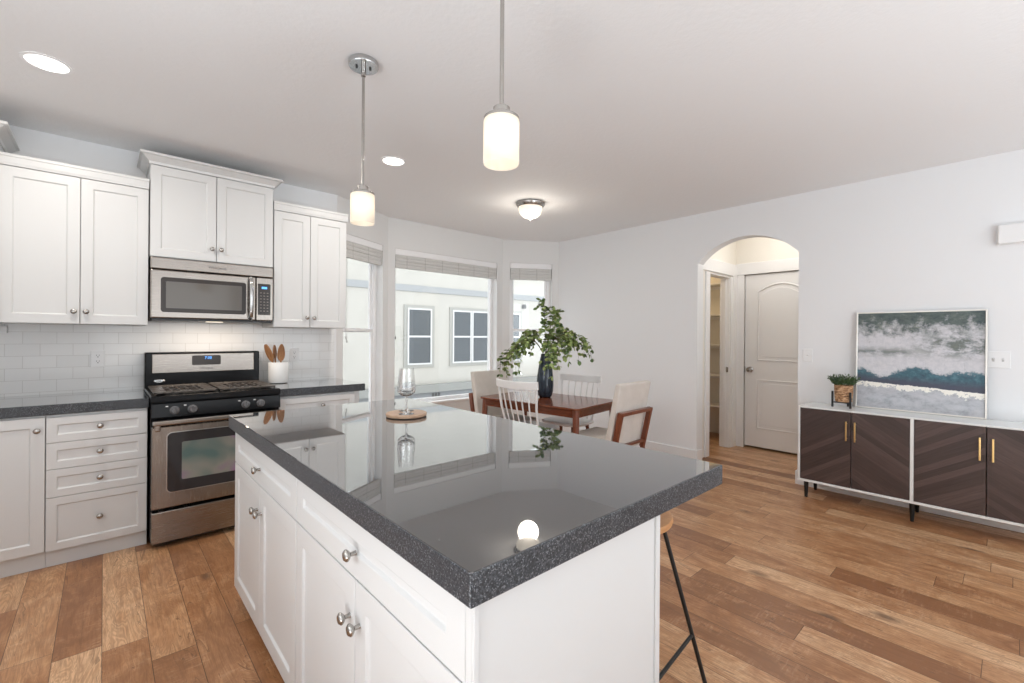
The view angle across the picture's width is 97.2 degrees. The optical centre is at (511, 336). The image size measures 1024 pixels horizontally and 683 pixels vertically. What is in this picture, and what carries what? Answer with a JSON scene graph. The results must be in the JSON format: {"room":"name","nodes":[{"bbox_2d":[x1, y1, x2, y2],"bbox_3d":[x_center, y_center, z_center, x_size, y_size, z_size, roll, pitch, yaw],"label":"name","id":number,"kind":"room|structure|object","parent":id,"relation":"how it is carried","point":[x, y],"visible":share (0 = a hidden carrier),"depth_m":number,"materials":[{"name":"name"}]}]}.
{"room":"kitchen","nodes":[
{"label":"kitchen","id":0,"kind":"room"},
{"bbox_2d":[9,125,336,377],"bbox_3d":[-2.742,-0.012,3.305,2.845,2.616,0.150,0,0,-42],"label":"wall","id":1,"kind":"structure","parent":0,"point":[31,143],"depth_m":3.11,"materials":[{"name":"white paint"}]},
{"bbox_2d":[0,120,19,323],"bbox_3d":[-3.209,-0.631,2.437,0.698,1.107,0.488,0,0,-42],"label":"upper cabinet","id":2,"kind":"object","parent":1,"relation":"attached to","point":[8,143],"visible":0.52,"depth_m":2.65,"materials":[{"name":"grey paint"}]},
{"bbox_2d":[0,151,148,325],"bbox_3d":[-2.780,-0.562,2.905,0.673,0.974,0.369,0,0,-42],"label":"upper cabinet","id":3,"kind":"object","parent":1,"relation":"attached to","point":[74,240],"visible":1,"depth_m":2.77,"materials":[{"name":"grey paint"}]},
{"bbox_2d":[0,321,333,396],"bbox_3d":[-2.644,-0.086,3.286,2.683,0.955,0.008,0,0,-42],"label":"backsplash","id":4,"kind":"structure","parent":1,"relation":"attached to","point":[36,359],"depth_m":3.17,"materials":[{"name":"tile"}]},
{"bbox_2d":[0,326,7,332],"bbox_3d":[-3.363,-0.042,2.605,0.604,0.044,0.039,0,0,-42],"label":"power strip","id":5,"kind":"object","parent":4,"relation":"attached to","point":[3,329],"visible":1,"depth_m":2.79,"materials":[{"name":"white plastic"}]},
{"bbox_2d":[91,350,104,366],"bbox_3d":[-2.842,0.155,3.098,0.072,0.116,0.009,0,0,-42],"label":"wall outlet","id":6,"kind":"object","parent":4,"relation":"attached to","point":[97,356],"visible":1,"depth_m":3.10,"materials":[{"name":"white plastic"}]},
{"bbox_2d":[290,348,298,361],"bbox_3d":[-1.903,0.164,3.946,0.072,0.116,0.009,0,0,-42],"label":"wall outlet","id":7,"kind":"object","parent":4,"relation":"attached to","point":[294,352],"visible":1,"depth_m":3.94,"materials":[{"name":"white plastic"}]},
{"bbox_2d":[137,149,282,267],"bbox_3d":[-2.236,-0.876,3.374,0.859,0.684,0.400,0,0,-42],"label":"upper cabinet","id":8,"kind":"object","parent":1,"relation":"attached to","point":[199,211],"visible":0.99,"depth_m":3.23,"materials":[{"name":"grey paint"}]},
{"bbox_2d":[148,256,272,322],"bbox_3d":[-2.233,-0.318,3.367,0.747,0.430,0.420,0,0,-42],"label":"microwave","id":9,"kind":"object","parent":8,"relation":"attached to","point":[179,290],"visible":0.99,"depth_m":3.22,"materials":[{"name":"grey metal"}]},
{"bbox_2d":[262,200,348,328],"bbox_3d":[-1.747,-0.563,3.839,0.589,0.988,0.369,0,0,-42],"label":"upper cabinet","id":10,"kind":"object","parent":1,"relation":"attached to","point":[309,267],"visible":0.96,"depth_m":3.70,"materials":[{"name":"grey paint"}]},
{"bbox_2d":[336,195,387,400],"bbox_3d":[-1.566,-0.004,4.623,0.150,2.616,0.838,0,0,20],"label":"wall","id":11,"kind":"structure","parent":0,"point":[377,233],"depth_m":4.88,"materials":[{"name":"white paint"}]},
{"bbox_2d":[343,263,375,401],"bbox_3d":[-1.564,-0.093,4.604,0.157,1.781,0.622,0,0,20],"label":"window","id":12,"kind":"structure","parent":11,"relation":"in","point":[371,329],"depth_m":4.87,"materials":[{"name":"white plastic"}]},
{"bbox_2d":[345,234,382,342],"bbox_3d":[-1.531,-0.459,4.593,0.062,1.047,0.614,0,0,20],"label":"window blind","id":13,"kind":"object","parent":12,"relation":"attached to","point":[359,249],"visible":0.69,"depth_m":4.57,"materials":[{"name":"white fabric"}]},
{"bbox_2d":[346,241,381,265],"bbox_3d":[-1.523,-0.840,4.591,0.042,0.156,0.602,0,0,20],"label":"woven shade","id":14,"kind":"object","parent":11,"relation":"attached to","point":[356,250],"depth_m":4.59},
{"bbox_2d":[387,217,502,410],"bbox_3d":[-0.800,0.001,5.572,1.740,2.616,0.150,0,0,-42],"label":"wall","id":15,"kind":"structure","parent":0,"point":[402,234],"depth_m":5.46,"materials":[{"name":"white paint"}]},
{"bbox_2d":[395,254,495,278],"bbox_3d":[-0.767,-0.835,5.535,1.460,0.147,0.042,0,0,-42],"label":"woven shade","id":16,"kind":"object","parent":15,"relation":"attached to","point":[418,262],"depth_m":5.46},
{"bbox_2d":[415,279,492,403],"bbox_3d":[-0.797,-0.086,5.562,1.480,1.776,0.157,0,0,-42],"label":"window","id":17,"kind":"structure","parent":15,"relation":"in","point":[457,397],"depth_m":6.05,"materials":[{"name":"white plastic"}]},
{"bbox_2d":[395,248,496,338],"bbox_3d":[-0.774,-0.467,5.539,1.472,1.012,0.062,0,0,-42],"label":"window blind","id":18,"kind":"object","parent":17,"relation":"attached to","point":[404,259],"visible":0.9,"depth_m":5.44,"materials":[{"name":"white fabric"}]},
{"bbox_2d":[0,0,1023,241],"bbox_3d":[1.472,-1.341,2.333,7.900,0.100,8.300,0,0,-42],"label":"ceiling","id":19,"kind":"structure","parent":0,"point":[631,113],"depth_m":2.41,"materials":[{"name":"white paint"}]},
{"bbox_2d":[19,51,73,74],"bbox_3d":[-2.242,-1.313,2.177,0.184,0.006,0.184,0,0,-42],"label":"recessed light","id":20,"kind":"object","parent":19,"relation":"in","point":[41,61],"visible":1,"depth_m":2.17,"materials":[{"name":"white plastic"}]},
{"bbox_2d":[348,53,378,225],"bbox_3d":[-0.710,-0.921,2.151,0.137,0.770,0.137,0,0,-42],"label":"pendant light","id":21,"kind":"object","parent":19,"relation":"hanging from","point":[362,200],"visible":1,"depth_m":2.12,"materials":[{"name":"white glass"}]},
{"bbox_2d":[381,156,405,165],"bbox_3d":[-0.885,-1.304,3.371,0.184,0.006,0.184,0,0,-42],"label":"recessed light","id":22,"kind":"object","parent":19,"relation":"in","point":[388,160],"visible":1,"depth_m":3.37,"materials":[{"name":"white plastic"}]},
{"bbox_2d":[483,0,518,170],"bbox_3d":[-0.031,-0.916,1.399,0.137,0.770,0.137,0,0,-42],"label":"pendant light","id":23,"kind":"object","parent":19,"relation":"hanging from","point":[501,124],"visible":1,"depth_m":1.36,"materials":[{"name":"white glass"}]},
{"bbox_2d":[516,199,544,220],"bbox_3d":[0.180,-1.212,4.411,0.286,0.176,0.286,0,0,-42],"label":"flush ceiling light","id":24,"kind":"object","parent":19,"relation":"attached to","point":[529,209],"visible":1,"depth_m":4.32,"materials":[{"name":"white glass"}]},
{"bbox_2d":[0,432,1023,682],"bbox_3d":[1.420,1.374,2.370,7.900,0.100,8.400,0,0,-42],"label":"floor","id":25,"kind":"structure","parent":0,"point":[779,584],"depth_m":2.23,"materials":[{"name":"brown wood"}]},
{"bbox_2d":[0,416,45,577],"bbox_3d":[-3.101,0.865,2.428,0.860,0.857,0.659,0,0,-42],"label":"base cabinet","id":26,"kind":"object","parent":25,"relation":"on","point":[23,439],"visible":0.94,"depth_m":2.44,"materials":[{"name":"grey paint"}]},
{"bbox_2d":[0,389,148,418],"bbox_3d":[-2.941,0.408,2.587,1.308,0.058,0.635,0,0,-42],"label":"countertop","id":27,"kind":"structure","parent":26,"relation":"on","point":[79,402],"depth_m":2.66,"materials":[{"name":"stone"}]},
{"bbox_2d":[45,408,147,567],"bbox_3d":[-2.618,0.869,2.864,0.441,0.857,0.659,0,0,-42],"label":"base cabinet","id":28,"kind":"object","parent":25,"relation":"on","point":[96,475],"visible":0.99,"depth_m":2.63,"materials":[{"name":"grey paint"}]},
{"bbox_2d":[144,351,280,545],"bbox_3d":[-2.139,0.710,3.219,0.728,1.180,0.768,0,0,-42],"label":"gas range","id":29,"kind":"object","parent":25,"relation":"on","point":[192,396],"visible":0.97,"depth_m":2.93,"materials":[{"name":"silver metal"}]},
{"bbox_2d":[144,383,280,402],"bbox_3d":[-2.123,0.390,3.204,0.728,0.040,0.603,0,0,-42],"label":"cooktop","id":30,"kind":"object","parent":29,"relation":"in","point":[171,392],"depth_m":3.05,"materials":[{"name":"black metal"}]},
{"bbox_2d":[234,432,296,682],"bbox_3d":[-0.826,0.882,2.068,0.659,0.854,0.952,0,0,-42],"label":"base cabinet","id":31,"kind":"object","parent":25,"relation":"on","point":[265,492],"visible":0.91,"depth_m":1.79,"materials":[{"name":"white paint"}]},
{"bbox_2d":[279,391,358,409],"bbox_3d":[-1.677,0.875,3.715,0.616,0.857,0.659,0,0,-42],"label":"base cabinet","id":32,"kind":"object","parent":25,"relation":"on","point":[315,400],"visible":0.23,"depth_m":3.48,"materials":[{"name":"grey paint"}]},
{"bbox_2d":[266,378,364,396],"bbox_3d":[-1.668,0.416,3.738,0.659,0.058,0.635,0,0,-42],"label":"countertop","id":33,"kind":"structure","parent":32,"relation":"on","point":[326,385],"depth_m":3.59,"materials":[{"name":"stone"}]},
{"bbox_2d":[268,361,288,382],"bbox_3d":[-1.920,0.299,3.712,0.153,0.172,0.153,0,0,-42],"label":"utensil crock","id":34,"kind":"object","parent":33,"relation":"on","point":[278,372],"visible":0.98,"depth_m":3.65,"materials":[{"name":"white ceramic"}]},
{"bbox_2d":[264,344,273,362],"bbox_3d":[-1.940,0.211,3.663,0.084,0.295,0.130,0,0,42],"label":"wooden spoon","id":35,"kind":"object","parent":34,"relation":"in","point":[267,349],"visible":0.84,"depth_m":3.64,"materials":[{"name":"brown wood"}]},
{"bbox_2d":[273,345,276,362],"bbox_3d":[-1.956,0.215,3.721,0.037,0.284,0.035,0,0,-42],"label":"wooden spoon","id":36,"kind":"object","parent":34,"relation":"in","point":[274,346],"visible":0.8,"depth_m":3.72,"materials":[{"name":"brown wood"}]},
{"bbox_2d":[277,344,284,361],"bbox_3d":[-1.895,0.211,3.698,0.028,0.292,0.072,0,0,20],"label":"wooden spoon","id":37,"kind":"object","parent":34,"relation":"in","point":[281,351],"visible":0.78,"depth_m":3.69,"materials":[{"name":"brown wood"}]},
{"bbox_2d":[296,479,659,682],"bbox_3d":[-0.178,0.887,1.351,0.659,0.854,0.979,0,0,-42],"label":"base cabinet","id":38,"kind":"object","parent":25,"relation":"on","point":[365,614],"visible":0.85,"depth_m":1.05,"materials":[{"name":"grey paint"}]},
{"bbox_2d":[229,398,721,608],"bbox_3d":[-0.368,0.428,1.824,0.986,0.061,1.984,0,0,-42],"label":"countertop","id":39,"kind":"structure","parent":38,"relation":"on","point":[483,506],"depth_m":1.26,"materials":[{"name":"stone"}]},
{"bbox_2d":[386,409,426,418],"bbox_3d":[-0.522,0.387,2.233,0.198,0.018,0.198,0,0,-42],"label":"serving board","id":40,"kind":"object","parent":39,"relation":"on","point":[394,414],"visible":0.85,"depth_m":2.17,"materials":[{"name":"brown wood"}]},
{"bbox_2d":[397,369,415,414],"bbox_3d":[-0.512,0.270,2.190,0.087,0.215,0.087,0,0,-42],"label":"wine glass","id":41,"kind":"object","parent":40,"relation":"on","point":[406,379],"visible":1,"depth_m":2.16,"materials":[{"name":"white"}]},
{"bbox_2d":[469,370,539,420],"bbox_3d":[-0.077,0.838,4.554,0.562,0.955,0.484,0,0,44],"label":"upholstered chair","id":42,"kind":"object","parent":25,"relation":"on","point":[483,382],"visible":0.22,"depth_m":4.59,"materials":[{"name":"fabric"}]},
{"bbox_2d":[496,378,559,429],"bbox_3d":[0.156,0.853,4.104,0.486,0.930,0.464,0,0,43],"label":"spindle chair","id":43,"kind":"object","parent":25,"relation":"on","point":[513,385],"visible":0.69,"depth_m":3.96,"materials":[{"name":"white paint"}]},
{"bbox_2d":[480,390,612,433],"bbox_3d":[0.330,0.952,4.260,1.120,0.730,0.710,0,0,40],"label":"dining table","id":44,"kind":"object","parent":25,"relation":"on","point":[570,406],"visible":0.62,"depth_m":4.04,"materials":[{"name":"red wood"}]},
{"bbox_2d":[537,354,553,397],"bbox_3d":[0.319,0.379,4.342,0.164,0.415,0.164,0,0,-42],"label":"vase","id":45,"kind":"object","parent":44,"relation":"on","point":[545,385],"visible":0.71,"depth_m":4.28,"materials":[{"name":"ceramic"}]},
{"bbox_2d":[497,298,593,380],"bbox_3d":[0.315,0.065,4.362,0.965,0.870,0.656,0,0,9],"label":"leafy branches","id":46,"kind":"object","parent":45,"relation":"in","point":[563,337],"visible":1,"depth_m":4.27,"materials":[{"name":"green plant"}]},
{"bbox_2d":[542,373,600,432],"bbox_3d":[0.569,0.855,4.461,0.486,0.930,0.464,0,0,43],"label":"spindle chair","id":47,"kind":"object","parent":25,"relation":"on","point":[562,422],"visible":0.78,"depth_m":4.48,"materials":[{"name":"white paint"}]},
{"bbox_2d":[572,380,652,447],"bbox_3d":[0.798,0.844,3.758,0.562,0.955,0.484,0,0,45],"label":"upholstered chair","id":48,"kind":"object","parent":25,"relation":"on","point":[628,409],"visible":0.56,"depth_m":3.60,"materials":[{"name":"fabric"}]},
{"bbox_2d":[659,511,706,682],"bbox_3d":[0.396,0.972,1.624,0.474,0.695,0.474,0,0,41],"label":"bar stool","id":49,"kind":"object","parent":25,"relation":"on","point":[666,519],"visible":0.15,"depth_m":1.62,"materials":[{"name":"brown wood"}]},
{"bbox_2d":[798,402,1023,526],"bbox_3d":[2.982,0.959,3.323,0.359,0.752,1.447,0,0,-42],"label":"sideboard","id":50,"kind":"object","parent":25,"relation":"on","point":[974,467],"visible":1,"depth_m":3.21,"materials":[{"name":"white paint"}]},
{"bbox_2d":[831,391,851,408],"bbox_3d":[2.706,0.516,3.693,0.136,0.130,0.139,0,0,-42],"label":"plant stand","id":51,"kind":"object","parent":50,"relation":"on","point":[849,404],"visible":0.78,"depth_m":3.69,"materials":[{"name":"black metal"}]},
{"bbox_2d":[827,374,860,402],"bbox_3d":[2.707,0.420,3.683,0.247,0.231,0.231,0,0,-42],"label":"potted plant","id":52,"kind":"object","parent":51,"relation":"on","point":[841,389],"visible":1,"depth_m":3.64,"materials":[{"name":"brown wicker"}]},
{"bbox_2d":[855,309,987,418],"bbox_3d":[3.093,0.195,3.451,0.062,0.775,0.746,0,0,-42],"label":"framed painting","id":53,"kind":"object","parent":50,"relation":"on","point":[927,362],"visible":1,"depth_m":3.41,"materials":[{"name":"white"}]},
{"bbox_2d":[502,239,558,421],"bbox_3d":[0.250,0.008,6.226,0.884,2.616,0.150,0,0,-11],"label":"wall","id":54,"kind":"structure","parent":0,"point":[514,251],"depth_m":6.14,"materials":[{"name":"white paint"}]},
{"bbox_2d":[509,280,549,391],"bbox_3d":[0.243,-0.090,6.216,0.590,1.798,0.157,0,0,-11],"label":"window","id":55,"kind":"structure","parent":54,"relation":"in","point":[546,283],"depth_m":6.22,"materials":[{"name":"white plastic"}]},
{"bbox_2d":[510,263,551,280],"bbox_3d":[0.253,-0.561,6.183,0.582,0.854,0.058,0,0,-11],"label":"window blind","id":56,"kind":"object","parent":54,"relation":"attached to","point":[518,271],"visible":1,"depth_m":6.16,"materials":[{"name":"white fabric"}]},
{"bbox_2d":[709,277,719,432],"bbox_3d":[2.710,0.025,6.396,0.100,2.616,1.345,0,0,-42],"label":"wall","id":57,"kind":"structure","parent":0,"point":[714,294],"depth_m":6.22,"materials":[{"name":"white paint"}]},
{"bbox_2d":[710,402,718,407],"bbox_3d":[2.517,0.944,6.305,0.300,0.060,1.230,0,0,-42],"label":"shelf","id":58,"kind":"object","parent":57,"relation":"attached to","point":[712,404],"visible":0.02,"depth_m":6.03,"materials":[{"name":"white paint"}]},
{"bbox_2d":[710,283,719,289],"bbox_3d":[2.528,-0.668,6.305,0.300,0.060,1.230,0,0,-42],"label":"shelf","id":59,"kind":"object","parent":57,"relation":"attached to","point":[713,286],"visible":0.02,"depth_m":6.16,"materials":[{"name":"white paint"}]},
{"bbox_2d":[710,314,719,319],"bbox_3d":[2.525,-0.258,6.305,0.300,0.060,1.230,0,0,-42],"label":"shelf","id":60,"kind":"object","parent":57,"relation":"attached to","point":[712,316],"visible":0.02,"depth_m":6.16,"materials":[{"name":"white paint"}]},
{"bbox_2d":[710,344,719,348],"bbox_3d":[2.523,0.140,6.305,0.300,0.060,1.230,0,0,-42],"label":"shelf","id":61,"kind":"object","parent":57,"relation":"attached to","point":[714,346],"visible":0.02,"depth_m":6.17,"materials":[{"name":"white paint"}]},
{"bbox_2d":[710,373,719,377],"bbox_3d":[2.520,0.544,6.305,0.300,0.060,1.230,0,0,-42],"label":"shelf","id":62,"kind":"object","parent":57,"relation":"attached to","point":[712,375],"visible":0.02,"depth_m":6.05,"materials":[{"name":"white paint"}]},
{"bbox_2d":[702,242,735,457],"bbox_3d":[2.540,0.024,5.413,1.471,2.616,0.115,0,0,-42],"label":"wall","id":63,"kind":"structure","parent":0,"point":[727,254],"depth_m":5.11,"materials":[{"name":"white paint"}]},
{"bbox_2d":[703,258,736,456],"bbox_3d":[2.342,0.236,5.221,0.921,2.190,0.137,0,0,-42],"label":"trim","id":64,"kind":"structure","parent":63,"relation":"attached to","point":[728,285],"depth_m":5.40,"materials":[{"name":"white paint"}]},
{"bbox_2d":[736,237,798,445],"bbox_3d":[3.196,0.028,5.083,0.120,2.616,1.255,0,0,-42],"label":"wall","id":65,"kind":"structure","parent":0,"point":[756,249],"depth_m":5.31,"materials":[{"name":"white paint"}]},
{"bbox_2d":[736,258,798,446],"bbox_3d":[3.049,0.233,5.137,0.024,2.205,0.971,0,0,-42],"label":"trim","id":66,"kind":"structure","parent":65,"relation":"attached to","point":[792,264],"depth_m":5.43,"materials":[{"name":"white paint"}]},
{"bbox_2d":[744,271,798,453],"bbox_3d":[3.047,0.292,5.148,0.106,2.037,0.758,0,0,-42],"label":"door","id":67,"kind":"structure","parent":65,"relation":"in","point":[771,299],"depth_m":5.21,"materials":[{"name":"white paint"}]},
{"bbox_2d":[558,149,1023,470],"bbox_3d":[3.081,0.028,3.621,0.130,2.616,7.640,0,0,-42],"label":"wall","id":68,"kind":"structure","parent":0,"point":[923,239],"depth_m":3.93,"materials":[{"name":"white paint"}]},
{"bbox_2d":[557,425,701,459],"bbox_3d":[1.330,1.264,5.524,0.124,0.120,1.979,0,0,-42],"label":"baseboard","id":69,"kind":"structure","parent":68,"relation":"attached to","point":[679,451],"depth_m":4.96,"materials":[{"name":"white paint"}]},
{"bbox_2d":[803,349,812,361],"bbox_3d":[2.628,0.172,4.011,0.018,0.116,0.072,0,0,-42],"label":"light switch","id":70,"kind":"object","parent":68,"relation":"attached to","point":[807,353],"visible":1,"depth_m":4.01,"materials":[{"name":"white plastic"}]},
{"bbox_2d":[795,470,1023,532],"bbox_3d":[4.112,1.283,2.446,0.124,0.120,4.504,0,0,-42],"label":"baseboard","id":71,"kind":"structure","parent":68,"relation":"attached to","point":[819,486],"depth_m":3.44,"materials":[{"name":"white paint"}]},
{"bbox_2d":[987,351,1010,367],"bbox_3d":[3.400,0.166,3.157,0.018,0.116,0.116,0,0,-42],"label":"light switch","id":72,"kind":"object","parent":68,"relation":"attached to","point":[996,359],"visible":0.87,"depth_m":3.16,"materials":[{"name":"white plastic"}]},
{"bbox_2d":[997,223,1023,245],"bbox_3d":[3.470,-0.702,3.062,0.050,0.142,0.248,0,0,-42],"label":"wall box","id":73,"kind":"object","parent":68,"relation":"attached to","point":[1009,234],"visible":1,"depth_m":3.09,"materials":[{"name":"white plastic"}]},
{"label":"outside","id":74,"kind":"structure","parent":0,"visible":0},
{"bbox_3d":[-18.178,3.867,27.537,70.000,0.150,54.800,0,0,-42],"label":"ground","id":75,"kind":"structure","parent":74,"visible":0},
{"bbox_2d":[343,258,543,402],"bbox_3d":[1.135,0.422,15.890,29.000,7.000,0.550,0,0,-42],"label":"neighbouring house","id":76,"kind":"structure","parent":75,"relation":"on","point":[442,319],"depth_m":12.86,"materials":[{"name":"paint"}]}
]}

